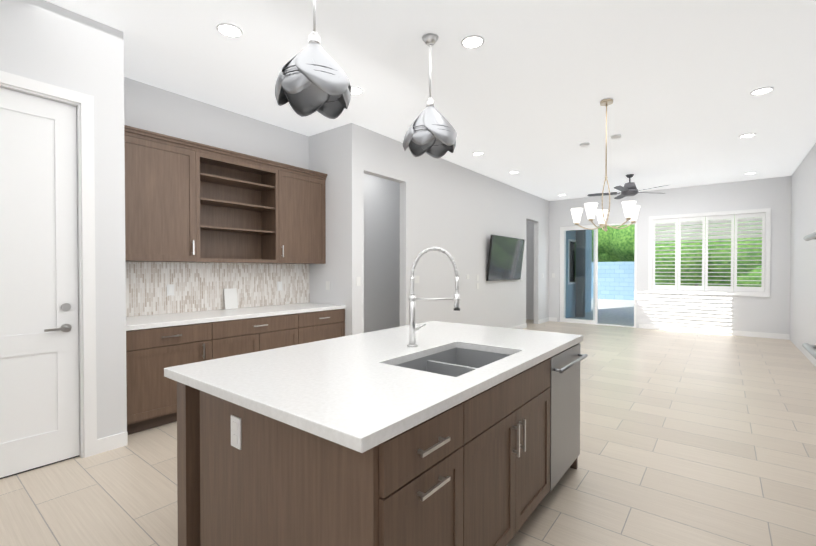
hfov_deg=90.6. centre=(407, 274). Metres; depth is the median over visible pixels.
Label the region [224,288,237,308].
booklet
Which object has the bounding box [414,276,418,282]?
switch plate
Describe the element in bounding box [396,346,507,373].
sink
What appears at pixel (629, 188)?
ceiling fan
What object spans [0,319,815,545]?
floor
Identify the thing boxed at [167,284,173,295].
outlet
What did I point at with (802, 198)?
wall
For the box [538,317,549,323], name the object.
baseboard
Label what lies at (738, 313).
wall
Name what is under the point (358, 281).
switch plate
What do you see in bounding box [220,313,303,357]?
base cabinet
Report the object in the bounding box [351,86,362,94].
recessed light
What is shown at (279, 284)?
outlet
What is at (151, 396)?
base cabinet
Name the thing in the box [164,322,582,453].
island countertop
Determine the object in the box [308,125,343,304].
wall
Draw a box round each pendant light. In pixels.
[275,0,351,118]
[403,33,456,158]
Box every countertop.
[126,301,345,328]
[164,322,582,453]
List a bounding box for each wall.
[0,0,127,438]
[128,78,307,316]
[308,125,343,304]
[344,123,551,335]
[560,176,791,333]
[788,143,815,366]
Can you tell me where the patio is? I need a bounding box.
[572,299,633,325]
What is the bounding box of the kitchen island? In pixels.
[177,338,587,545]
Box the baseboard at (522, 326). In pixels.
[510,323,526,328]
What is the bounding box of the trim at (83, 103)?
[0,70,96,457]
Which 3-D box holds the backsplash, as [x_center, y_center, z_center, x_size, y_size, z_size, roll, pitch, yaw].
[-2.104,0.128,4.608,0.008,0.528,2.424,1,1,38]
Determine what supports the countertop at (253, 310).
on the base cabinet at (151, 396)
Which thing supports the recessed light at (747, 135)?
in the ceiling
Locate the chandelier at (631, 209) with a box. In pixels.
[571,98,639,231]
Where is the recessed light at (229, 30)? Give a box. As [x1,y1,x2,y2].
[216,23,242,37]
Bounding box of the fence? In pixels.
[591,262,655,299]
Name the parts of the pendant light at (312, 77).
lamp shade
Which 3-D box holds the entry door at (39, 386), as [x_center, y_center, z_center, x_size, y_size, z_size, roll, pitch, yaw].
[-2.671,0.060,2.576,0.093,2.544,0.898,1,1,38]
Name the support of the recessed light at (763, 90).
in the ceiling
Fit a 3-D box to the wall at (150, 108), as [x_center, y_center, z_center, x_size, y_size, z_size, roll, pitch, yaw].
[-2.175,-0.293,4.619,0.120,3.200,2.910,1,1,38]
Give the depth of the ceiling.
3.77 m
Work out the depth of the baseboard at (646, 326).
8.56 m
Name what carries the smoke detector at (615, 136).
attached to the ceiling
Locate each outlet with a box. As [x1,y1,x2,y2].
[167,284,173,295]
[231,415,240,449]
[277,281,281,290]
[326,281,329,289]
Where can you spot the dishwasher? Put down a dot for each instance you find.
(565, 363)
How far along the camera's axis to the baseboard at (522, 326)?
9.27 m
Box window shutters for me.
[648,208,770,296]
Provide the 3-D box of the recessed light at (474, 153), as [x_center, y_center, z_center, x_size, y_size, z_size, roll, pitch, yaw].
[1.099,-1.907,6.327,0.188,0.014,0.195,1,1,38]
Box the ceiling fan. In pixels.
[587,174,667,198]
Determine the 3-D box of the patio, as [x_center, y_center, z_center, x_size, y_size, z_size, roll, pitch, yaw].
[10.782,1.191,20.031,28.000,0.100,22.979,1,1,38]
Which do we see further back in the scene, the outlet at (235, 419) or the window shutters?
the window shutters
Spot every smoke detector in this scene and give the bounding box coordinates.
[580,142,588,146]
[610,134,620,138]
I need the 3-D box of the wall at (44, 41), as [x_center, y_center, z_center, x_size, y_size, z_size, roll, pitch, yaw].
[-3.107,-0.261,2.056,0.120,3.200,2.820,1,1,38]
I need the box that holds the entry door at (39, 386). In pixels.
[0,87,79,478]
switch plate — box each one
[356,277,360,285]
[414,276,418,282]
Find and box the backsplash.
[125,262,309,316]
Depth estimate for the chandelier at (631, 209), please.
4.37 m
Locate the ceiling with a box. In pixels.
[45,0,815,200]
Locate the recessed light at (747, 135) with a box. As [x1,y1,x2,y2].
[739,133,755,137]
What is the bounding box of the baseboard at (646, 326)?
[639,324,789,339]
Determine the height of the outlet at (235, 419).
0.120 m
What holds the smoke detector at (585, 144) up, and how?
attached to the ceiling
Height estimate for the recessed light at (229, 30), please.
0.014 m
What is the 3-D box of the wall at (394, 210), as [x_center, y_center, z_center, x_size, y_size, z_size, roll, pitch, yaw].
[1.481,-0.333,7.944,0.120,3.200,7.250,1,1,38]
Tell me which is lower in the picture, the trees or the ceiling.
the trees
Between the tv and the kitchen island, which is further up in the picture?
the tv
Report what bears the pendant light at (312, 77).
hanging from the ceiling
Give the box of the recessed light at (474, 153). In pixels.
[472,152,483,155]
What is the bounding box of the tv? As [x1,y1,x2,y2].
[486,235,524,280]
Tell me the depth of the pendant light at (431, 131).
3.10 m
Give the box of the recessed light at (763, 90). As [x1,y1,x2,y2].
[750,87,773,95]
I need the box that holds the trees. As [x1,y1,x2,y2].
[592,215,761,286]
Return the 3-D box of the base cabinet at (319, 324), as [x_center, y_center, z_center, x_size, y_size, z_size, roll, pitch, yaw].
[-1.318,0.865,5.047,0.717,0.874,0.778,1,1,38]
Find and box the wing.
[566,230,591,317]
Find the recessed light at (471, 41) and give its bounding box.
[461,35,483,48]
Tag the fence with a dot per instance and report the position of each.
(616, 280)
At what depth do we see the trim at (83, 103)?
2.93 m
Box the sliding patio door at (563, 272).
[560,222,636,327]
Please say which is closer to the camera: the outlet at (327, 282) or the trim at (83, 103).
the trim at (83, 103)
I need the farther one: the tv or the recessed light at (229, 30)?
the tv
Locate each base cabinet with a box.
[126,321,219,434]
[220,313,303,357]
[304,309,344,342]
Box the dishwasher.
[550,343,587,490]
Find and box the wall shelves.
[802,232,815,358]
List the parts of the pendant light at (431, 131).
lamp shade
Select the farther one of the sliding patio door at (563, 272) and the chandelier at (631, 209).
the sliding patio door at (563, 272)

